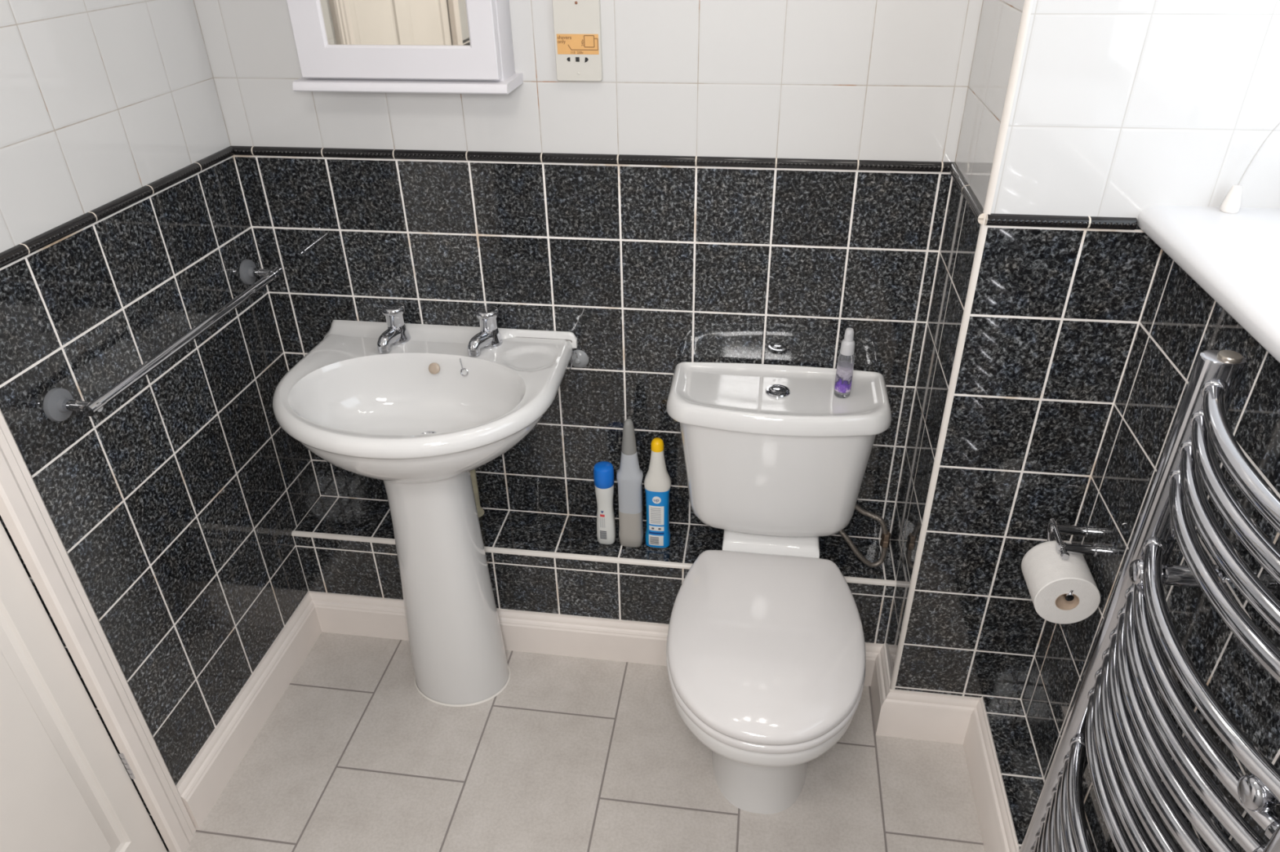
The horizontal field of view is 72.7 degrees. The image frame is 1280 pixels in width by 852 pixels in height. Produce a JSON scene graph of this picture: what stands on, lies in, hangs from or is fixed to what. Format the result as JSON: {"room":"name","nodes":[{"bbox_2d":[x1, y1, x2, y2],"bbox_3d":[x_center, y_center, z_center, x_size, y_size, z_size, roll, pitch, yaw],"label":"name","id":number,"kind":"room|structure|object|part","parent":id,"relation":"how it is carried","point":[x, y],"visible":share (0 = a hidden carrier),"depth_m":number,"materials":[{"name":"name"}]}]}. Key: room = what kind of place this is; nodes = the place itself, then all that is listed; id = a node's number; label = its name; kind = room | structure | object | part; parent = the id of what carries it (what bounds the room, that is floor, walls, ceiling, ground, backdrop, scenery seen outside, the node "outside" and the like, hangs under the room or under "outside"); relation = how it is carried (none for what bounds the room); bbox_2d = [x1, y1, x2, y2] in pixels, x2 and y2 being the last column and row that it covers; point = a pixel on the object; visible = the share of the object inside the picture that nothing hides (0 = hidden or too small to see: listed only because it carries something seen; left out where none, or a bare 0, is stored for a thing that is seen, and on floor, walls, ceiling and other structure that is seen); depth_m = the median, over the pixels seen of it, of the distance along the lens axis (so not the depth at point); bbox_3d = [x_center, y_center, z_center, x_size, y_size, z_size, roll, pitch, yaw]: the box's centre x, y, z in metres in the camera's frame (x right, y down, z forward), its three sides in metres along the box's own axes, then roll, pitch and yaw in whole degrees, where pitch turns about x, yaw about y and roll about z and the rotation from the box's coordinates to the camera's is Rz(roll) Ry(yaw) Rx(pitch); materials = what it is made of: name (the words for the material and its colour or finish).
{"room":"bathroom","nodes":[
{"label":"bathroom","id":0,"kind":"room"},
{"bbox_2d":[0,0,319,851],"bbox_3d":[-1.076,0.045,0.836,0.120,2.380,2.350,4,32,7],"label":"wall","id":1,"kind":"structure","parent":0,"point":[175,507],"depth_m":1.60,"materials":[{"name":"tile"}]},
{"bbox_2d":[0,521,167,851],"bbox_3d":[-1.011,0.216,0.893,0.095,2.012,0.812,4,32,7],"label":"door","id":2,"kind":"structure","parent":1,"relation":"in","point":[65,786],"depth_m":1.43,"materials":[{"name":"beige paint"}]},
{"bbox_2d":[0,408,195,851],"bbox_3d":[-1.008,0.194,0.875,0.022,2.085,0.930,4,32,7],"label":"trim","id":3,"kind":"structure","parent":1,"relation":"attached to","point":[24,512],"depth_m":1.46,"materials":[{"name":"white paint"}]},
{"bbox_2d":[0,146,234,268],"bbox_3d":[-0.897,-0.380,1.496,0.011,0.018,0.745,4,32,7],"label":"trim","id":4,"kind":"structure","parent":1,"relation":"attached to","point":[36,243],"depth_m":1.47,"materials":[{"name":"tile"}]},
{"bbox_2d":[43,258,282,422],"bbox_3d":[-0.858,-0.182,1.638,0.076,0.060,0.638,4,32,7],"label":"towel bar","id":5,"kind":"object","parent":1,"relation":"attached to","point":[59,404],"visible":1,"depth_m":1.51,"materials":[{"name":"grey metal"}]},
{"bbox_2d":[43,387,73,422],"bbox_3d":[-0.928,-0.034,1.396,0.018,0.056,0.056,4,32,7],"label":"mount","id":6,"kind":"object","parent":5,"relation":"on","point":[57,402],"depth_m":1.39,"materials":[{"name":"grey metal"}]},
{"bbox_3d":[-0.893,-0.032,1.392,0.062,0.021,0.021,4,32,7],"label":"bracket arm","id":7,"kind":"part","parent":5,"relation":"part of","materials":[{"name":"silver metal"}]},
{"bbox_2d":[239,258,256,284],"bbox_3d":[-0.845,-0.334,1.888,0.018,0.056,0.056,4,32,7],"label":"mount","id":8,"kind":"object","parent":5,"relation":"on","point":[247,270],"depth_m":1.88,"materials":[{"name":"grey metal"}]},
{"bbox_3d":[-0.810,-0.332,1.883,0.062,0.021,0.021,4,32,7],"label":"bracket arm","id":9,"kind":"part","parent":5,"relation":"part of","materials":[{"name":"silver metal"}]},
{"bbox_2d":[175,591,321,828],"bbox_3d":[-0.887,0.632,2.028,0.020,0.124,0.588,4,32,7],"label":"baseboard","id":10,"kind":"structure","parent":1,"relation":"attached to","point":[200,787],"depth_m":1.97,"materials":[{"name":"white paint"}]},
{"bbox_2d":[167,631,985,851],"bbox_3d":[-0.034,1.165,1.354,2.250,0.100,2.550,4,32,7],"label":"floor","id":11,"kind":"structure","parent":0,"point":[574,754],"depth_m":1.90,"materials":[{"name":"tile"}]},
{"bbox_2d":[272,302,577,706],"bbox_3d":[-0.454,0.220,1.955,0.580,0.890,0.470,4,32,7],"label":"washbasin","id":12,"kind":"object","parent":11,"relation":"on","point":[415,409],"visible":1,"depth_m":1.88,"materials":[{"name":"white ceramic"}]},
{"bbox_2d":[377,302,410,353],"bbox_3d":[-0.541,-0.214,1.893,0.054,0.085,0.102,4,32,7],"label":"tap","id":13,"kind":"object","parent":12,"relation":"on","point":[395,338],"depth_m":1.89,"materials":[{"name":"silver metal"}]},
{"bbox_2d":[272,320,577,483],"bbox_3d":[-0.458,-0.021,1.806,0.580,0.196,0.470,4,32,7],"label":"basin","id":14,"kind":"object","parent":12,"relation":"in","point":[418,403],"depth_m":1.86,"materials":[{"name":"white ceramic"}]},
{"bbox_3d":[-0.379,-0.126,1.859,0.018,0.050,0.020,4,32,7],"label":"plug chain","id":15,"kind":"part","parent":12,"relation":"part of","materials":[{"name":"silver metal"}]},
{"bbox_2d":[467,305,502,356],"bbox_3d":[-0.335,-0.204,1.873,0.059,0.085,0.100,4,32,7],"label":"tap","id":16,"kind":"object","parent":12,"relation":"on","point":[486,340],"depth_m":1.87,"materials":[{"name":"silver metal"}]},
{"bbox_2d":[666,361,891,813],"bbox_3d":[0.279,0.384,1.778,0.505,0.774,0.724,4,32,7],"label":"toilet","id":17,"kind":"object","parent":11,"relation":"on","point":[766,656],"visible":1,"depth_m":1.74,"materials":[{"name":"white ceramic"}]},
{"bbox_3d":[0.239,0.419,1.665,0.375,0.018,0.485,4,32,7],"label":"seat","id":18,"kind":"part","parent":17,"relation":"part of","materials":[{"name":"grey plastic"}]},
{"bbox_3d":[0.238,0.391,1.648,0.371,0.044,0.481,4,32,7],"label":"lid","id":19,"kind":"part","parent":17,"relation":"part of","materials":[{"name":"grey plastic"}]},
{"bbox_3d":[0.285,-0.057,1.802,0.457,0.048,0.222,4,32,7],"label":"cistern lid","id":20,"kind":"part","parent":17,"relation":"part of","materials":[{"name":"white ceramic"}]},
{"bbox_2d":[834,328,854,398],"bbox_3d":[0.415,-0.128,1.753,0.034,0.150,0.034,4,32,7],"label":"bottle","id":21,"kind":"object","parent":17,"relation":"on","point":[846,360],"visible":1,"depth_m":1.74,"materials":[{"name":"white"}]},
{"bbox_2d":[193,0,982,538],"bbox_3d":[-0.183,-0.548,1.773,1.571,2.380,0.100,4,32,7],"label":"wall","id":22,"kind":"structure","parent":0,"point":[652,269],"depth_m":1.76,"materials":[{"name":"tile"}]},
{"bbox_2d":[286,0,523,94],"bbox_3d":[-0.437,-0.908,1.466,0.409,0.638,0.112,4,32,7],"label":"upper cabinet","id":23,"kind":"object","parent":22,"relation":"attached to","point":[435,46],"visible":1,"depth_m":1.56,"materials":[{"name":"white paint"}]},
{"bbox_2d":[320,0,470,45],"bbox_3d":[-0.436,-0.898,1.434,0.275,0.504,0.010,4,32,7],"label":"mirror","id":24,"kind":"object","parent":23,"relation":"attached to","point":[342,22],"depth_m":1.54,"materials":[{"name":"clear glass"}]},
{"bbox_2d":[551,0,603,81],"bbox_3d":[-0.114,-0.710,1.595,0.087,0.146,0.011,4,32,7],"label":"socket","id":25,"kind":"object","parent":22,"relation":"attached to","point":[577,27],"visible":1,"depth_m":1.59,"materials":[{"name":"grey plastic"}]},
{"bbox_2d":[568,349,588,370],"bbox_3d":[-0.139,-0.146,1.940,0.046,0.049,0.024,4,32,7],"label":"hook","id":26,"kind":"object","parent":22,"relation":"attached to","point":[580,358],"visible":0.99,"depth_m":1.94,"materials":[{"name":"grey plastic"}]},
{"bbox_2d":[231,146,953,172],"bbox_3d":[-0.132,-0.526,1.712,1.451,0.018,0.011,4,32,7],"label":"trim","id":27,"kind":"structure","parent":22,"relation":"attached to","point":[655,160],"depth_m":1.70,"materials":[{"name":"tile"}]},
{"bbox_2d":[293,495,895,644],"bbox_3d":[-0.127,0.402,2.200,1.451,0.314,0.157,4,32,7],"label":"wall ledge","id":28,"kind":"object","parent":22,"relation":"attached to","point":[580,588],"visible":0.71,"depth_m":2.12,"materials":[{"name":"tile"}]},
{"bbox_2d":[291,530,896,586],"bbox_3d":[-0.141,0.310,2.054,1.451,0.010,0.010,4,32,7],"label":"trim","id":29,"kind":"structure","parent":28,"relation":"attached to","point":[295,533],"depth_m":2.06,"materials":[{"name":"white plastic"}]},
{"bbox_2d":[308,591,883,686],"bbox_3d":[-0.139,0.529,2.175,1.451,0.124,0.020,4,32,7],"label":"baseboard","id":30,"kind":"structure","parent":28,"relation":"attached to","point":[523,631],"depth_m":2.18,"materials":[{"name":"white paint"}]},
{"bbox_2d":[593,461,615,544],"bbox_3d":[-0.082,0.182,2.045,0.048,0.220,0.048,22,38,32],"label":"bottle","id":31,"kind":"object","parent":28,"relation":"on","point":[603,471],"visible":1,"depth_m":2.02,"materials":[{"name":"white plastic"}]},
{"bbox_2d":[616,418,644,547],"bbox_3d":[-0.023,0.133,2.002,0.061,0.347,0.047,4,32,7],"label":"bottle","id":32,"kind":"object","parent":28,"relation":"on","point":[629,476],"visible":1,"depth_m":1.99,"materials":[{"name":"white plastic"}]},
{"bbox_2d":[644,437,671,548],"bbox_3d":[0.041,0.156,2.010,0.063,0.298,0.046,4,32,7],"label":"bottle","id":33,"kind":"object","parent":28,"relation":"on","point":[657,481],"visible":1,"depth_m":1.99,"materials":[{"name":"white plastic"}]},
{"bbox_2d":[885,0,1279,699],"bbox_3d":[0.869,-0.402,1.506,0.599,2.380,0.402,4,32,7],"label":"wall","id":34,"kind":"structure","parent":0,"point":[1125,108],"depth_m":1.42,"materials":[{"name":"tile"}]},
{"bbox_2d":[871,642,890,733],"bbox_3d":[0.559,0.609,2.020,0.020,0.130,0.165,4,32,7],"label":"baseboard","id":35,"kind":"structure","parent":34,"relation":"attached to","point":[881,681],"depth_m":2.00,"materials":[{"name":"white paint"}]},
{"bbox_2d":[875,689,980,744],"bbox_3d":[0.644,0.651,1.946,0.212,0.133,0.020,4,32,7],"label":"baseboard","id":36,"kind":"structure","parent":34,"relation":"attached to","point":[906,714],"depth_m":1.93,"materials":[{"name":"white paint"}]},
{"bbox_2d":[889,0,1033,690],"bbox_3d":[0.544,-0.370,1.343,0.010,2.252,0.010,4,32,7],"label":"trim","id":37,"kind":"structure","parent":34,"relation":"attached to","point":[1028,5],"depth_m":1.45,"materials":[{"name":"white plastic"}]},
{"bbox_2d":[949,162,984,224],"bbox_3d":[0.560,-0.405,1.497,0.011,0.018,0.302,4,32,7],"label":"trim","id":38,"kind":"structure","parent":34,"relation":"attached to","point":[967,193],"depth_m":1.47,"materials":[{"name":"tile"}]},
{"bbox_2d":[984,213,1137,230],"bbox_3d":[0.652,-0.316,1.350,0.221,0.018,0.011,4,32,7],"label":"trim","id":39,"kind":"structure","parent":34,"relation":"attached to","point":[993,220],"depth_m":1.35,"materials":[{"name":"tile"}]},
{"bbox_2d":[1021,250,1279,851],"bbox_3d":[0.829,0.246,0.458,0.327,2.380,2.048,4,32,7],"label":"wall","id":40,"kind":"structure","parent":0,"point":[1180,321],"depth_m":1.29,"materials":[{"name":"tile"}]},
{"bbox_2d":[982,695,1044,850],"bbox_3d":[0.644,1.186,1.072,0.080,0.141,2.048,4,32,7],"label":"wall ledge","id":41,"kind":"object","parent":40,"relation":"attached to","point":[1022,777],"visible":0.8,"depth_m":1.76,"materials":[{"name":"tile"}]},
{"bbox_2d":[963,697,1019,851],"bbox_3d":[0.595,1.184,1.080,0.020,0.137,2.048,4,32,7],"label":"baseboard","id":42,"kind":"structure","parent":41,"relation":"attached to","point":[995,821],"depth_m":1.77,"materials":[{"name":"white paint"}]},
{"bbox_2d":[1047,518,1102,600],"bbox_3d":[0.771,0.234,1.542,0.070,0.070,0.152,4,32,7],"label":"toilet roll holder","id":43,"kind":"object","parent":40,"relation":"attached to","point":[1054,528],"visible":0.7,"depth_m":1.53,"materials":[{"name":"silver metal"}]},
{"bbox_2d":[1021,540,1100,623],"bbox_3d":[0.747,0.278,1.548,0.108,0.108,0.102,4,32,7],"label":"toilet roll","id":44,"kind":"object","parent":43,"relation":"on","point":[1047,576],"visible":0.96,"depth_m":1.51,"materials":[{"name":"paper"}]},
{"bbox_3d":[0.774,0.202,1.549,0.070,0.023,0.077,4,32,7],"label":"wall post","id":45,"kind":"part","parent":43,"relation":"part of","materials":[{"name":"silver metal"}]},
{"bbox_2d":[1018,350,1279,851],"bbox_3d":[0.672,0.489,1.134,0.127,1.091,0.466,4,32,7],"label":"towel radiator","id":46,"kind":"object","parent":40,"relation":"attached to","point":[1118,716],"visible":1,"depth_m":1.02,"materials":[{"name":"silver metal"}]},
{"bbox_3d":[0.638,0.603,0.955,0.050,1.086,0.038,4,32,7],"label":"post","id":47,"kind":"part","parent":46,"relation":"part of","materials":[{"name":"silver metal"}]},
{"bbox_2d":[1137,205,1279,363],"bbox_3d":[0.821,-0.022,0.846,0.276,0.035,1.118,4,32,7],"label":"windowsill","id":48,"kind":"structure","parent":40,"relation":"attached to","point":[1234,258],"depth_m":1.16,"materials":[{"name":"white paint"}]},
{"bbox_2d":[1219,122,1279,213],"bbox_3d":[0.911,-0.675,1.060,0.111,0.848,0.025,8,33,14],"label":"blind cord","id":49,"kind":"object","parent":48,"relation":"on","point":[1231,203],"visible":1,"depth_m":1.28,"materials":[{"name":"white plastic"}]},
{"bbox_3d":[0.918,-0.690,1.051,0.100,0.812,0.016,11,34,19],"label":"cord","id":50,"kind":"part","parent":49,"relation":"part of","materials":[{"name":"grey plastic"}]}
]}

